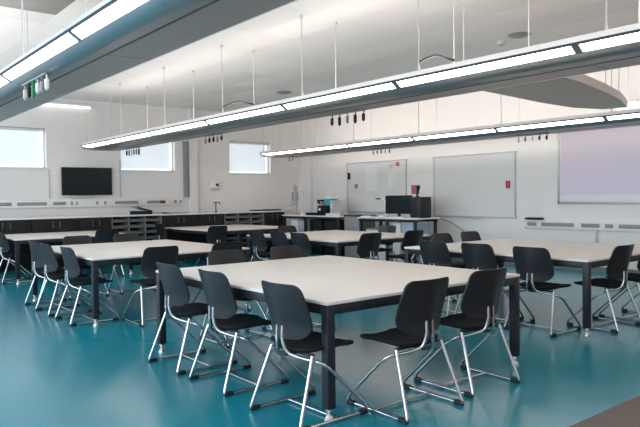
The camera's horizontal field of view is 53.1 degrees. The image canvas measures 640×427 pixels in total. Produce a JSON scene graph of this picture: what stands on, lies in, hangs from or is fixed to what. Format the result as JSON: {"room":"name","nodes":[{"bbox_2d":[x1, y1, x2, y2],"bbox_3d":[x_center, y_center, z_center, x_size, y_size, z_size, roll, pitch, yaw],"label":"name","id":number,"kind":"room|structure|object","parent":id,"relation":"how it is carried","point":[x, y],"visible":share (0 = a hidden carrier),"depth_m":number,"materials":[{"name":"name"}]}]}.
{"room":"science classroom","nodes":[
{"label":"science classroom","id":0,"kind":"room"},
{"bbox_2d":[0,98,298,225],"bbox_3d":[-6.501,-0.663,13.353,15.130,3.600,0.350,-2,2,-39],"label":"wall","id":1,"kind":"structure","parent":0,"point":[64,128],"depth_m":14.96,"materials":[{"name":"paint"}]},
{"bbox_2d":[0,127,47,169],"bbox_3d":[-6.982,-1.337,12.815,2.880,0.872,0.185,-2,2,-39],"label":"window","id":2,"kind":"structure","parent":1,"relation":"in","point":[20,148],"depth_m":13.42,"materials":[{"name":"white"}]},
{"bbox_2d":[44,102,91,108],"bbox_3d":[-5.536,-2.345,13.816,1.200,0.085,0.100,-2,2,-39],"label":"light","id":3,"kind":"object","parent":1,"relation":"attached to","point":[58,104],"visible":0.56,"depth_m":13.85,"materials":[{"name":"white plastic"}]},
{"bbox_2d":[61,167,111,197],"bbox_3d":[-5.152,-0.679,14.166,1.100,0.675,0.082,-2,2,-39],"label":"television","id":4,"kind":"object","parent":1,"relation":"attached to","point":[87,182],"visible":1,"depth_m":14.12,"materials":[{"name":"black plastic"}]},
{"bbox_2d":[0,198,182,208],"bbox_3d":[-5.269,-0.228,14.091,4.950,0.170,0.062,-2,2,-39],"label":"cable trunking","id":5,"kind":"object","parent":1,"relation":"attached to","point":[4,204],"visible":1,"depth_m":14.16,"materials":[{"name":"white plastic"}]},
{"bbox_2d":[121,142,175,171],"bbox_3d":[-4.087,-1.395,15.159,1.390,0.832,0.185,-2,2,-39],"label":"window","id":6,"kind":"structure","parent":1,"relation":"in","point":[155,158],"depth_m":15.22,"materials":[{"name":"white"}]},
{"bbox_2d":[182,141,188,196],"bbox_3d":[-3.284,-1.084,15.673,0.130,1.360,0.085,-2,2,-39],"label":"duct","id":7,"kind":"object","parent":1,"relation":"attached to","point":[185,143],"visible":1,"depth_m":15.65,"materials":[{"name":"grey plastic"}]},
{"bbox_2d":[187,108,197,212],"bbox_3d":[-3.125,-0.769,15.784,0.200,3.600,0.120,-2,2,-39],"label":"column","id":8,"kind":"structure","parent":1,"relation":"attached to","point":[192,144],"depth_m":15.72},
{"bbox_2d":[209,181,219,189],"bbox_3d":[-2.659,-0.705,16.181,0.280,0.240,0.088,-2,2,-39],"label":"control box","id":9,"kind":"object","parent":1,"relation":"attached to","point":[213,185],"visible":1,"depth_m":16.15,"materials":[{"name":"white plastic"}]},
{"bbox_2d":[229,141,271,174],"bbox_3d":[-1.877,-1.454,16.948,1.320,0.862,0.185,-2,2,-39],"label":"window","id":10,"kind":"structure","parent":1,"relation":"in","point":[245,158],"depth_m":16.93,"materials":[{"name":"white"}]},
{"bbox_2d":[0,0,638,111],"bbox_3d":[-0.578,-2.402,6.123,15.330,0.100,18.700,-2,2,-39],"label":"ceiling","id":11,"kind":"structure","parent":0,"point":[376,39],"depth_m":9.12,"materials":[{"name":"paint"}]},
{"bbox_2d":[0,0,74,14],"bbox_3d":[-3.125,-2.247,6.263,1.380,0.150,1.120,-2,2,-39],"label":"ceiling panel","id":12,"kind":"object","parent":11,"relation":"attached to","point":[53,7],"visible":1,"depth_m":6.72,"materials":[{"name":"metal"}]},
{"bbox_2d":[0,0,297,121],"bbox_3d":[-1.847,-1.721,5.009,0.616,1.170,18.050,-2,2,-39],"label":"light","id":13,"kind":"object","parent":11,"relation":"hanging from","point":[114,37],"visible":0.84,"depth_m":4.33,"materials":[{"name":"metal"}]},
{"bbox_2d":[0,76,7,86],"bbox_3d":[-3.494,-1.264,6.652,0.078,0.059,1.848,-2,2,-39],"label":"diffuser","id":14,"kind":"object","parent":13,"relation":"attached to","point":[3,81],"depth_m":6.04,"materials":[{"name":"white"}]},
{"bbox_2d":[22,72,49,99],"bbox_3d":[-2.466,-1.088,5.545,0.040,0.152,0.720,-2,2,-39],"label":"cluster","id":15,"kind":"object","parent":13,"relation":"hanging from","point":[38,87],"visible":1,"depth_m":5.50,"materials":[{"name":"grey plastic"}]},
{"bbox_2d":[3,33,77,79],"bbox_3d":[-2.288,-1.241,5.162,0.078,0.059,1.848,-2,2,-39],"label":"diffuser","id":16,"kind":"object","parent":13,"relation":"attached to","point":[58,46],"depth_m":5.03,"materials":[{"name":"white"}]},
{"bbox_2d":[72,0,147,38],"bbox_3d":[-1.080,-1.218,3.671,0.078,0.059,1.848,-2,2,-39],"label":"diffuser","id":17,"kind":"object","parent":13,"relation":"attached to","point":[111,13],"depth_m":3.97,"materials":[{"name":"white"}]},
{"bbox_2d":[81,0,639,150],"bbox_3d":[0.725,-1.805,6.994,0.616,1.170,17.900,-2,2,-39],"label":"light","id":18,"kind":"object","parent":11,"relation":"hanging from","point":[619,47],"visible":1,"depth_m":6.40,"materials":[{"name":"metal"}]},
{"bbox_2d":[84,141,109,146],"bbox_3d":[-4.615,-1.419,13.195,0.078,0.059,1.421,-2,2,-39],"label":"diffuser","id":19,"kind":"object","parent":18,"relation":"attached to","point":[91,143],"depth_m":13.11,"materials":[{"name":"white"}]},
{"bbox_2d":[109,133,151,142],"bbox_3d":[-3.530,-1.399,11.855,0.078,0.059,1.888,-2,2,-39],"label":"diffuser","id":20,"kind":"object","parent":18,"relation":"attached to","point":[130,137],"depth_m":11.81,"materials":[{"name":"white"}]},
{"bbox_2d":[151,121,207,134],"bbox_3d":[-2.298,-1.375,10.334,0.078,0.059,1.888,-2,2,-39],"label":"diffuser","id":21,"kind":"object","parent":18,"relation":"attached to","point":[187,126],"depth_m":10.27,"materials":[{"name":"white"}]},
{"bbox_2d":[204,133,222,143],"bbox_3d":[-1.730,-1.211,10.384,0.040,0.133,0.580,-2,2,-39],"label":"cluster","id":22,"kind":"object","parent":18,"relation":"hanging from","point":[221,136],"visible":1,"depth_m":10.38,"materials":[{"name":"grey plastic"}]},
{"bbox_2d":[207,106,283,123],"bbox_3d":[-1.066,-1.351,8.813,0.078,0.059,1.888,-2,2,-39],"label":"diffuser","id":23,"kind":"object","parent":18,"relation":"attached to","point":[258,112],"depth_m":8.74,"materials":[{"name":"white"}]},
{"bbox_2d":[284,83,394,108],"bbox_3d":[0.166,-1.327,7.292,0.078,0.059,1.888,-2,2,-39],"label":"diffuser","id":24,"kind":"object","parent":18,"relation":"attached to","point":[367,90],"depth_m":7.20,"materials":[{"name":"white"}]},
{"bbox_2d":[329,109,365,125],"bbox_3d":[0.334,-1.162,7.837,0.040,0.152,0.640,-2,2,-39],"label":"cluster","id":25,"kind":"object","parent":18,"relation":"hanging from","point":[363,110],"visible":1,"depth_m":7.83,"materials":[{"name":"grey plastic"}]},
{"bbox_2d":[397,46,574,86],"bbox_3d":[1.398,-1.304,5.771,0.078,0.059,1.888,-2,2,-39],"label":"diffuser","id":26,"kind":"object","parent":18,"relation":"attached to","point":[546,54],"depth_m":5.65,"materials":[{"name":"white"}]},
{"bbox_2d":[579,32,639,51],"bbox_3d":[2.631,-1.280,4.250,0.078,0.059,1.888,-2,2,-39],"label":"diffuser","id":27,"kind":"object","parent":18,"relation":"attached to","point":[612,41],"depth_m":4.81,"materials":[{"name":"white"}]},
{"bbox_2d":[260,67,639,157],"bbox_3d":[4.351,-1.931,10.090,0.616,1.170,18.150,-2,2,-39],"label":"light","id":28,"kind":"object","parent":11,"relation":"hanging from","point":[630,117],"visible":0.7,"depth_m":11.67,"materials":[{"name":"metal"}]},
{"bbox_2d":[264,151,294,154],"bbox_3d":[-1.071,-1.547,16.393,0.078,0.059,1.409,-2,2,-39],"label":"diffuser","id":29,"kind":"object","parent":28,"relation":"attached to","point":[265,152],"depth_m":16.33,"materials":[{"name":"white"}]},
{"bbox_2d":[295,145,346,151],"bbox_3d":[0.011,-1.527,15.056,0.078,0.059,1.893,-2,2,-39],"label":"diffuser","id":30,"kind":"object","parent":28,"relation":"attached to","point":[314,148],"depth_m":15.03,"materials":[{"name":"white"}]},
{"bbox_2d":[349,138,411,146],"bbox_3d":[1.247,-1.503,13.531,0.078,0.059,1.893,-2,2,-39],"label":"diffuser","id":31,"kind":"object","parent":28,"relation":"attached to","point":[377,142],"depth_m":13.52,"materials":[{"name":"white"}]},
{"bbox_2d":[414,129,495,139],"bbox_3d":[2.482,-1.479,12.006,0.078,0.059,1.893,-2,2,-39],"label":"diffuser","id":32,"kind":"object","parent":28,"relation":"attached to","point":[459,133],"depth_m":11.96,"materials":[{"name":"white"}]},
{"bbox_2d":[498,117,603,130],"bbox_3d":[3.718,-1.456,10.481,0.078,0.059,1.893,-2,2,-39],"label":"diffuser","id":33,"kind":"object","parent":28,"relation":"attached to","point":[567,122],"depth_m":10.40,"materials":[{"name":"white"}]},
{"bbox_2d":[607,113,639,119],"bbox_3d":[4.953,-1.432,8.956,0.078,0.059,1.893,-2,2,-39],"label":"diffuser","id":34,"kind":"object","parent":28,"relation":"attached to","point":[610,116],"depth_m":9.50,"materials":[{"name":"white"}]},
{"bbox_2d":[507,32,530,38],"bbox_3d":[2.746,-2.445,8.827,0.320,0.038,0.320,-2,2,-39],"label":"ceiling vent","id":35,"kind":"object","parent":11,"relation":"in","point":[516,35],"visible":0.98,"depth_m":8.77,"materials":[{"name":"grey plastic"}]},
{"bbox_2d":[463,0,627,108],"bbox_3d":[2.915,-1.943,7.774,3.829,0.990,1.115,-2,2,-44],"label":"raft","id":36,"kind":"object","parent":11,"relation":"hanging from","point":[578,91],"visible":0.38,"depth_m":7.70,"materials":[{"name":"grey fabric"}]},
{"bbox_2d":[0,251,639,426],"bbox_3d":[-2.491,1.259,8.639,15.330,0.100,12.470,-2,2,-39],"label":"floor","id":37,"kind":"structure","parent":0,"point":[54,373],"depth_m":5.24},
{"bbox_2d":[0,220,31,271],"bbox_3d":[-6.312,0.641,12.786,0.946,1.017,0.520,-2,2,-39],"label":"base cabinet","id":38,"kind":"object","parent":37,"relation":"on","point":[6,226],"visible":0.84,"depth_m":12.73,"materials":[{"name":"black wood"}]},
{"bbox_2d":[0,232,31,283],"bbox_3d":[-5.306,0.746,11.132,0.559,0.868,0.570,-2,2,-39],"label":"chair","id":39,"kind":"object","parent":37,"relation":"on","point":[4,245],"visible":0.84,"depth_m":10.95,"materials":[{"name":"plastic"}]},
{"bbox_2d":[25,241,79,307],"bbox_3d":[-3.580,0.791,8.541,0.559,0.868,0.570,-2,2,-39],"label":"chair","id":40,"kind":"object","parent":37,"relation":"on","point":[38,262],"visible":0.77,"depth_m":8.37,"materials":[{"name":"plastic"}]},
{"bbox_2d":[31,218,79,268],"bbox_3d":[-5.572,0.616,13.385,0.946,1.017,0.520,-2,2,-39],"label":"base cabinet","id":41,"kind":"object","parent":37,"relation":"on","point":[66,224],"visible":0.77,"depth_m":13.20,"materials":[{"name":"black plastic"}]},
{"bbox_2d":[35,243,91,316],"bbox_3d":[-3.230,0.798,8.078,0.559,0.868,0.570,-2,2,-39],"label":"chair","id":42,"kind":"object","parent":37,"relation":"on","point":[51,264],"visible":0.87,"depth_m":7.89,"materials":[{"name":"plastic"}]},
{"bbox_2d":[5,230,132,283],"bbox_3d":[-4.939,0.773,12.183,2.050,0.750,1.970,-2,2,-39],"label":"square table","id":43,"kind":"object","parent":37,"relation":"on","point":[50,237],"visible":0.56,"depth_m":11.24,"materials":[{"name":"laminate"}]},
{"bbox_2d":[58,235,108,299],"bbox_3d":[-3.466,0.768,9.354,0.570,0.868,0.559,-2,2,-39],"label":"chair","id":44,"kind":"object","parent":37,"relation":"on","point":[83,239],"visible":0.45,"depth_m":9.47,"materials":[{"name":"plastic"}]},
{"bbox_2d":[55,246,118,325],"bbox_3d":[-2.732,0.808,7.478,0.559,0.868,0.570,-2,2,-39],"label":"chair","id":45,"kind":"object","parent":37,"relation":"on","point":[72,266],"visible":0.92,"depth_m":7.30,"materials":[{"name":"plastic"}]},
{"bbox_2d":[79,217,111,263],"bbox_3d":[-4.935,0.595,13.901,0.682,1.017,0.520,-2,2,-39],"label":"base cabinet","id":46,"kind":"object","parent":37,"relation":"on","point":[99,223],"visible":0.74,"depth_m":13.69,"materials":[{"name":"black wood"}]},
{"bbox_2d":[84,229,124,276],"bbox_3d":[-3.952,0.714,11.701,0.570,0.868,0.559,-2,2,-39],"label":"chair","id":47,"kind":"object","parent":37,"relation":"on","point":[104,235],"visible":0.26,"depth_m":11.49,"materials":[{"name":"plastic"}]},
{"bbox_2d":[108,233,155,293],"bbox_3d":[-2.883,0.749,9.825,0.570,0.868,0.559,-2,2,-39],"label":"chair","id":48,"kind":"object","parent":37,"relation":"on","point":[125,237],"visible":0.48,"depth_m":9.90,"materials":[{"name":"plastic"}]},
{"bbox_2d":[111,216,161,240],"bbox_3d":[-4.223,0.571,14.493,1.158,1.017,0.496,-2,2,-39],"label":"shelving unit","id":49,"kind":"object","parent":37,"relation":"on","point":[144,226],"visible":0.39,"depth_m":14.46,"materials":[{"name":"grey wood"}]},
{"bbox_2d":[0,210,283,219],"bbox_3d":[-4.534,0.052,14.237,8.860,0.035,0.510,-2,2,-39],"label":"countertop","id":50,"kind":"structure","parent":49,"relation":"on","point":[126,215],"depth_m":14.12,"materials":[{"name":"white plastic"}]},
{"bbox_2d":[31,240,249,325],"bbox_3d":[-2.481,0.833,8.672,2.050,0.750,2.460,-2,2,-39],"label":"square table","id":51,"kind":"object","parent":37,"relation":"on","point":[94,255],"visible":0.61,"depth_m":7.99,"materials":[{"name":"laminate"}]},
{"bbox_2d":[122,246,187,326],"bbox_3d":[-1.910,0.799,7.385,0.570,0.868,0.559,-2,2,-39],"label":"chair","id":52,"kind":"object","parent":37,"relation":"on","point":[164,254],"visible":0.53,"depth_m":7.17,"materials":[{"name":"plastic"}]},
{"bbox_2d":[155,223,185,262],"bbox_3d":[-3.353,0.643,14.154,0.559,0.868,0.570,-2,2,-39],"label":"chair","id":53,"kind":"object","parent":37,"relation":"on","point":[162,234],"visible":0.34,"depth_m":13.93,"materials":[{"name":"plastic"}]},
{"bbox_2d":[161,214,198,242],"bbox_3d":[-3.394,0.543,15.149,0.946,1.017,0.520,-2,2,-39],"label":"base cabinet","id":54,"kind":"object","parent":37,"relation":"on","point":[167,220],"visible":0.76,"depth_m":14.98,"materials":[{"name":"black wood"}]},
{"bbox_2d":[148,262,236,374],"bbox_3d":[-1.093,0.839,5.447,0.559,0.868,0.570,-2,2,-39],"label":"chair","id":55,"kind":"object","parent":37,"relation":"on","point":[177,296],"visible":0.92,"depth_m":5.27,"materials":[{"name":"plastic"}]},
{"bbox_2d":[197,214,223,243],"bbox_3d":[-2.757,0.521,15.665,0.682,1.017,0.520,-2,2,-39],"label":"base cabinet","id":56,"kind":"object","parent":37,"relation":"on","point":[204,219],"visible":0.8,"depth_m":15.41,"materials":[{"name":"black wood"}]},
{"bbox_2d":[194,226,226,266],"bbox_3d":[-2.094,0.668,12.536,0.570,0.868,0.559,-2,2,-39],"label":"chair","id":57,"kind":"object","parent":37,"relation":"on","point":[215,234],"visible":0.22,"depth_m":12.32,"materials":[{"name":"plastic"}]},
{"bbox_2d":[192,241,250,310],"bbox_3d":[-1.250,0.776,7.983,0.570,0.868,0.559,-2,2,-39],"label":"chair","id":58,"kind":"object","parent":37,"relation":"on","point":[237,245],"visible":0.16,"depth_m":7.78,"materials":[{"name":"plastic"}]},
{"bbox_2d":[164,224,292,246],"bbox_3d":[-2.052,0.681,14.320,2.050,0.750,2.200,-2,2,-39],"label":"square table","id":59,"kind":"object","parent":37,"relation":"on","point":[239,229],"visible":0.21,"depth_m":13.88,"materials":[{"name":"laminate"}]},
{"bbox_2d":[199,250,274,347],"bbox_3d":[-0.818,0.813,6.338,0.570,0.868,0.559,-2,2,-39],"label":"chair","id":60,"kind":"object","parent":37,"relation":"on","point":[220,257],"visible":0.33,"depth_m":6.47,"materials":[{"name":"plastic"}]},
{"bbox_2d":[189,269,288,396],"bbox_3d":[-0.629,0.848,4.883,0.559,0.868,0.570,-2,2,-38],"label":"chair","id":61,"kind":"object","parent":37,"relation":"on","point":[221,302],"visible":0.98,"depth_m":4.71,"materials":[{"name":"plastic"}]},
{"bbox_2d":[224,213,264,252],"bbox_3d":[-2.028,0.496,16.270,1.158,1.017,0.496,-2,2,-39],"label":"base cabinet","id":62,"kind":"object","parent":37,"relation":"on","point":[231,218],"visible":0.36,"depth_m":16.20,"materials":[{"name":"grey wood"}]},
{"bbox_2d":[249,230,270,261],"bbox_3d":[-0.886,0.702,10.632,0.559,0.868,0.570,-2,2,-39],"label":"chair","id":63,"kind":"object","parent":37,"relation":"on","point":[258,240],"visible":0.59,"depth_m":10.44,"materials":[{"name":"plastic"}]},
{"bbox_2d":[262,212,283,251],"bbox_3d":[-1.318,0.473,16.829,0.639,1.017,0.520,-2,2,-39],"label":"base cabinet","id":64,"kind":"object","parent":37,"relation":"on","point":[270,218],"visible":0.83,"depth_m":16.60,"materials":[{"name":"black wood"}]},
{"bbox_2d":[277,226,296,244],"bbox_3d":[-0.487,0.667,11.791,0.570,0.868,0.559,-2,2,-39],"label":"chair","id":65,"kind":"object","parent":37,"relation":"on","point":[286,229],"visible":0.09,"depth_m":11.98,"materials":[{"name":"plastic"}]},
{"bbox_2d":[270,231,307,256],"bbox_3d":[-0.501,0.709,10.204,0.559,0.868,0.570,-2,2,-39],"label":"chair","id":66,"kind":"object","parent":37,"relation":"on","point":[278,239],"visible":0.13,"depth_m":9.99,"materials":[{"name":"plastic"}]},
{"bbox_2d":[262,246,335,330],"bbox_3d":[-0.232,0.794,6.774,0.570,0.868,0.559,-2,2,-39],"label":"chair","id":67,"kind":"object","parent":37,"relation":"on","point":[282,252],"visible":0.19,"depth_m":6.95,"materials":[{"name":"plastic"}]},
{"bbox_2d":[290,219,308,231],"bbox_3d":[-0.506,0.566,16.459,0.428,0.830,0.316,-2,2,-39],"label":"bin","id":68,"kind":"object","parent":37,"relation":"on","point":[294,222],"visible":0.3,"depth_m":16.28,"materials":[{"name":"plastic"}]},
{"bbox_2d":[290,232,311,256],"bbox_3d":[-0.155,0.716,9.744,0.559,0.868,0.570,-2,2,-39],"label":"chair","id":69,"kind":"object","parent":37,"relation":"on","point":[301,240],"visible":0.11,"depth_m":9.52,"materials":[{"name":"plastic"}]},
{"bbox_2d":[299,220,309,231],"bbox_3d":[-0.286,0.580,16.187,0.428,0.810,0.276,-2,2,-39],"label":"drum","id":70,"kind":"object","parent":37,"relation":"on","point":[301,223],"visible":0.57,"depth_m":16.04,"materials":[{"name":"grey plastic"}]},
{"bbox_2d":[249,280,367,426],"bbox_3d":[-0.082,0.860,4.168,0.559,0.868,0.570,-2,2,-40],"label":"chair","id":71,"kind":"object","parent":37,"relation":"on","point":[291,321],"visible":0.95,"depth_m":3.99,"materials":[{"name":"plastic"}]},
{"bbox_2d":[282,214,343,231],"bbox_3d":[0.009,0.513,15.910,0.700,0.950,2.300,-2,2,-39],"label":"bench","id":72,"kind":"object","parent":37,"relation":"on","point":[305,217],"visible":0.4,"depth_m":15.70,"materials":[{"name":"white laminate"}]},
{"bbox_2d":[290,185,299,214],"bbox_3d":[-0.642,-0.362,16.556,0.260,0.780,0.278,-1,1,-2],"label":"model","id":73,"kind":"object","parent":72,"relation":"on","point":[296,196],"visible":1,"depth_m":16.52},
{"bbox_2d":[282,214,343,216],"bbox_3d":[0.003,0.053,15.898,0.700,0.030,2.300,-2,2,-39],"label":"countertop","id":74,"kind":"structure","parent":72,"relation":"on","point":[305,215],"depth_m":15.60,"materials":[{"name":"white plastic"}]},
{"bbox_2d":[318,205,329,215],"bbox_3d":[0.094,-0.073,15.468,0.272,0.240,0.120,-2,2,-39],"label":"binder","id":75,"kind":"object","parent":72,"relation":"on","point":[322,210],"visible":0.96,"depth_m":15.40,"materials":[{"name":"black plastic"}]},
{"bbox_2d":[330,200,340,212],"bbox_3d":[0.381,-0.137,15.493,0.272,0.360,0.100,-2,2,-39],"label":"binder","id":76,"kind":"object","parent":72,"relation":"on","point":[335,205],"visible":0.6,"depth_m":15.44,"materials":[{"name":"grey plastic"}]},
{"bbox_2d":[309,219,329,254],"bbox_3d":[0.083,0.565,15.810,0.528,0.850,0.466,-2,2,-39],"label":"base cabinet","id":77,"kind":"object","parent":37,"relation":"on","point":[315,224],"visible":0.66,"depth_m":15.61,"materials":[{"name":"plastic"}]},
{"bbox_2d":[324,219,344,255],"bbox_3d":[0.445,0.572,15.363,0.528,0.850,0.516,-2,2,-39],"label":"base cabinet","id":78,"kind":"object","parent":37,"relation":"on","point":[328,224],"visible":0.3,"depth_m":15.18,"materials":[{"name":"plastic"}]},
{"bbox_2d":[156,255,519,420],"bbox_3d":[0.071,0.881,5.554,2.050,0.750,2.460,-2,2,-39],"label":"square table","id":79,"kind":"object","parent":37,"relation":"on","point":[330,285],"visible":0.86,"depth_m":5.14,"materials":[{"name":"laminate"}]},
{"bbox_2d":[247,230,430,260],"bbox_3d":[0.288,0.738,10.940,2.050,0.750,2.460,-2,2,-39],"label":"square table","id":80,"kind":"object","parent":37,"relation":"on","point":[337,239],"visible":0.4,"depth_m":10.31,"materials":[{"name":"laminate"}]},
{"bbox_2d":[344,214,374,257],"bbox_3d":[0.916,0.518,14.779,0.528,0.975,0.536,-2,2,-39],"label":"pedestal","id":81,"kind":"object","parent":37,"relation":"on","point":[351,222],"visible":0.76,"depth_m":14.62,"materials":[{"name":"plastic"}]},
{"bbox_2d":[357,232,381,259],"bbox_3d":[0.623,0.712,9.499,0.570,0.868,0.559,-2,2,-39],"label":"chair","id":82,"kind":"object","parent":37,"relation":"on","point":[369,243],"visible":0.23,"depth_m":9.28,"materials":[{"name":"plastic"}]},
{"bbox_2d":[366,227,392,260],"bbox_3d":[1.417,0.670,14.183,0.508,0.690,0.656,-2,2,-39],"label":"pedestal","id":83,"kind":"object","parent":37,"relation":"on","point":[382,255],"visible":0.17,"depth_m":13.92,"materials":[{"name":"plastic"}]},
{"bbox_2d":[368,225,397,261],"bbox_3d":[1.070,0.656,11.456,0.559,0.868,0.570,-2,2,-39],"label":"chair","id":84,"kind":"object","parent":37,"relation":"on","point":[384,228],"visible":0.47,"depth_m":11.56,"materials":[{"name":"plastic"}]},
{"bbox_2d":[392,222,401,261],"bbox_3d":[1.800,0.607,13.707,0.508,0.830,0.236,-2,2,-39],"label":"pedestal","id":85,"kind":"object","parent":37,"relation":"on","point":[397,249],"visible":0.33,"depth_m":13.52,"materials":[{"name":"plastic"}]},
{"bbox_2d":[357,217,438,263],"bbox_3d":[1.670,0.550,13.858,0.700,0.940,1.780,-2,2,-39],"label":"bench","id":86,"kind":"object","parent":37,"relation":"on","point":[381,220],"visible":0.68,"depth_m":13.54,"materials":[{"name":"laminate"}]},
{"bbox_2d":[357,217,438,219],"bbox_3d":[1.665,0.095,13.847,0.700,0.030,1.780,-2,2,-39],"label":"countertop","id":87,"kind":"structure","parent":86,"relation":"on","point":[409,218],"depth_m":13.37,"materials":[{"name":"white plastic"}]},
{"bbox_2d":[385,195,412,216],"bbox_3d":[1.695,-0.154,13.751,0.700,0.470,0.180,1,2,44],"label":"monitor","id":88,"kind":"object","parent":86,"relation":"on","point":[394,204],"visible":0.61,"depth_m":13.74,"materials":[{"name":"black plastic"}]},
{"bbox_2d":[410,197,430,217],"bbox_3d":[2.096,-0.128,13.347,0.326,0.430,0.314,-2,2,-39],"label":"case","id":89,"kind":"object","parent":86,"relation":"on","point":[420,207],"visible":1,"depth_m":13.23,"materials":[{"name":"black plastic"}]},
{"bbox_2d":[386,230,423,264],"bbox_3d":[1.338,0.688,10.078,0.570,0.868,0.559,-2,2,-39],"label":"chair","id":90,"kind":"object","parent":37,"relation":"on","point":[411,238],"visible":0.42,"depth_m":9.87,"materials":[{"name":"plastic"}]},
{"bbox_2d":[347,277,463,424],"bbox_3d":[0.567,0.848,4.288,0.570,0.868,0.559,-2,2,-39],"label":"chair","id":91,"kind":"object","parent":37,"relation":"on","point":[419,311],"visible":1,"depth_m":4.09,"materials":[{"name":"plastic"}]},
{"bbox_2d":[401,221,429,263],"bbox_3d":[2.008,0.601,13.450,0.508,0.850,0.376,-2,2,-39],"label":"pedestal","id":92,"kind":"object","parent":37,"relation":"on","point":[406,226],"visible":0.37,"depth_m":13.33,"materials":[{"name":"plastic"}]},
{"bbox_2d":[419,240,461,316],"bbox_3d":[1.491,0.748,7.681,0.559,0.868,0.570,-2,2,-39],"label":"chair","id":93,"kind":"object","parent":37,"relation":"on","point":[436,253],"visible":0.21,"depth_m":7.47,"materials":[{"name":"plastic"}]},
{"bbox_2d":[431,233,464,301],"bbox_3d":[1.827,0.716,8.775,0.570,0.868,0.559,-2,2,-39],"label":"chair","id":94,"kind":"object","parent":37,"relation":"on","point":[444,237],"visible":0.3,"depth_m":8.89,"materials":[{"name":"plastic"}]},
{"bbox_2d":[414,267,520,397],"bbox_3d":[1.095,0.828,4.787,0.570,0.868,0.559,-2,2,-38],"label":"chair","id":95,"kind":"object","parent":37,"relation":"on","point":[479,305],"visible":0.97,"depth_m":4.59,"materials":[{"name":"plastic"}]},
{"bbox_2d":[460,231,508,292],"bbox_3d":[2.316,0.699,9.171,0.570,0.868,0.559,-2,2,-39],"label":"chair","id":96,"kind":"object","parent":37,"relation":"on","point":[466,236],"visible":0.12,"depth_m":9.36,"materials":[{"name":"plastic"}]},
{"bbox_2d":[454,243,523,324],"bbox_3d":[1.889,0.756,7.205,0.559,0.868,0.570,-2,2,-39],"label":"chair","id":97,"kind":"object","parent":37,"relation":"on","point":[475,256],"visible":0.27,"depth_m":7.01,"materials":[{"name":"plastic"}]},
{"bbox_2d":[404,239,639,335],"bbox_3d":[2.644,0.788,7.856,2.050,0.750,2.460,-2,2,-39],"label":"square table","id":98,"kind":"object","parent":37,"relation":"on","point":[586,256],"visible":0.6,"depth_m":7.11,"materials":[{"name":"laminate"}]},
{"bbox_2d":[503,246,580,336],"bbox_3d":[2.299,0.765,6.636,0.559,0.868,0.570,-2,2,-39],"label":"chair","id":99,"kind":"object","parent":37,"relation":"on","point":[534,265],"visible":0.95,"depth_m":6.46,"materials":[{"name":"plastic"}]},
{"bbox_2d":[566,244,639,332],"bbox_3d":[3.010,0.752,6.774,0.570,0.868,0.559,-2,2,-39],"label":"chair","id":100,"kind":"object","parent":37,"relation":"on","point":[619,260],"visible":0.94,"depth_m":6.58,"materials":[{"name":"plastic"}]},
{"bbox_2d":[599,261,639,321],"bbox_3d":[3.538,0.735,7.202,0.570,0.868,0.559,-2,2,-39],"label":"chair","id":101,"kind":"object","parent":37,"relation":"on","point":[635,277],"visible":0.77,"depth_m":7.14,"materials":[{"name":"plastic"}]},
{"bbox_2d":[312,65,639,269],"bbox_3d":[5.324,-0.751,10.929,0.200,3.600,18.700,-2,2,-39],"label":"wall","id":102,"kind":"structure","parent":0,"point":[536,160],"depth_m":13.13,"materials":[{"name":"paint"}]},
{"bbox_2d":[298,119,313,213],"bbox_3d":[-0.396,-0.855,17.736,0.120,3.600,0.520,-2,2,-39],"label":"column","id":103,"kind":"structure","parent":102,"relation":"attached to","point":[305,164],"depth_m":17.61,"materials":[{"name":"paint"}]},
{"bbox_2d":[346,159,406,212],"bbox_3d":[1.336,-0.644,15.635,0.080,1.267,2.114,-2,2,-39],"label":"whiteboard","id":104,"kind":"object","parent":102,"relation":"attached to","point":[359,199],"visible":0.75,"depth_m":15.69,"materials":[{"name":"ceramic"}]},
{"bbox_2d":[365,168,377,190],"bbox_3d":[1.265,-0.824,15.748,0.003,0.550,0.420,-2,2,-39],"label":"paper sheet","id":105,"kind":"object","parent":104,"relation":"attached to","point":[370,174],"visible":1,"depth_m":15.74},
{"bbox_2d":[388,172,395,187],"bbox_3d":[1.706,-0.796,15.205,0.003,0.360,0.260,-2,2,-39],"label":"paper sheet","id":106,"kind":"object","parent":104,"relation":"attached to","point":[392,175],"visible":1,"depth_m":15.19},
{"bbox_2d":[432,151,516,217],"bbox_3d":[3.165,-0.576,13.379,0.080,1.332,2.144,-2,2,-39],"label":"whiteboard","id":107,"kind":"object","parent":102,"relation":"attached to","point":[467,185],"visible":1,"depth_m":13.32,"materials":[{"name":"ceramic"}]},
{"bbox_2d":[451,257,639,273],"bbox_3d":[5.261,1.001,10.905,0.020,0.100,18.300,-2,2,-39],"label":"baseboard","id":108,"kind":"structure","parent":102,"relation":"attached to","point":[597,269],"depth_m":11.60,"materials":[{"name":"grey"}]},
{"bbox_2d":[524,219,639,231],"bbox_3d":[5.844,0.234,10.117,0.062,0.170,5.960,-2,2,-39],"label":"cable trunking","id":109,"kind":"object","parent":102,"relation":"attached to","point":[626,226],"visible":1,"depth_m":11.46,"materials":[{"name":"white plastic"}]},
{"bbox_2d":[557,126,639,203],"bbox_3d":[5.541,-0.867,10.459,0.045,1.420,3.600,-2,2,-39],"label":"projection screen","id":110,"kind":"object","parent":102,"relation":"attached to","point":[601,166],"visible":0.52,"depth_m":11.23,"materials":[{"name":"grey"}]},
{"bbox_2d":[617,99,639,110],"bbox_3d":[5.149,-1.782,10.257,0.860,0.300,0.380,-2,2,-39],"label":"projector","id":111,"kind":"object","parent":102,"relation":"attached to","point":[635,104],"visible":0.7,"depth_m":9.95,"materials":[{"name":"white plastic"}]},
{"bbox_2d":[570,396,639,426],"bbox_3d":[3.394,1.371,1.374,15.330,0.102,6.230,-2,2,-39],"label":"floor","id":112,"kind":"structure","parent":0,"point":[626,414],"depth_m":3.99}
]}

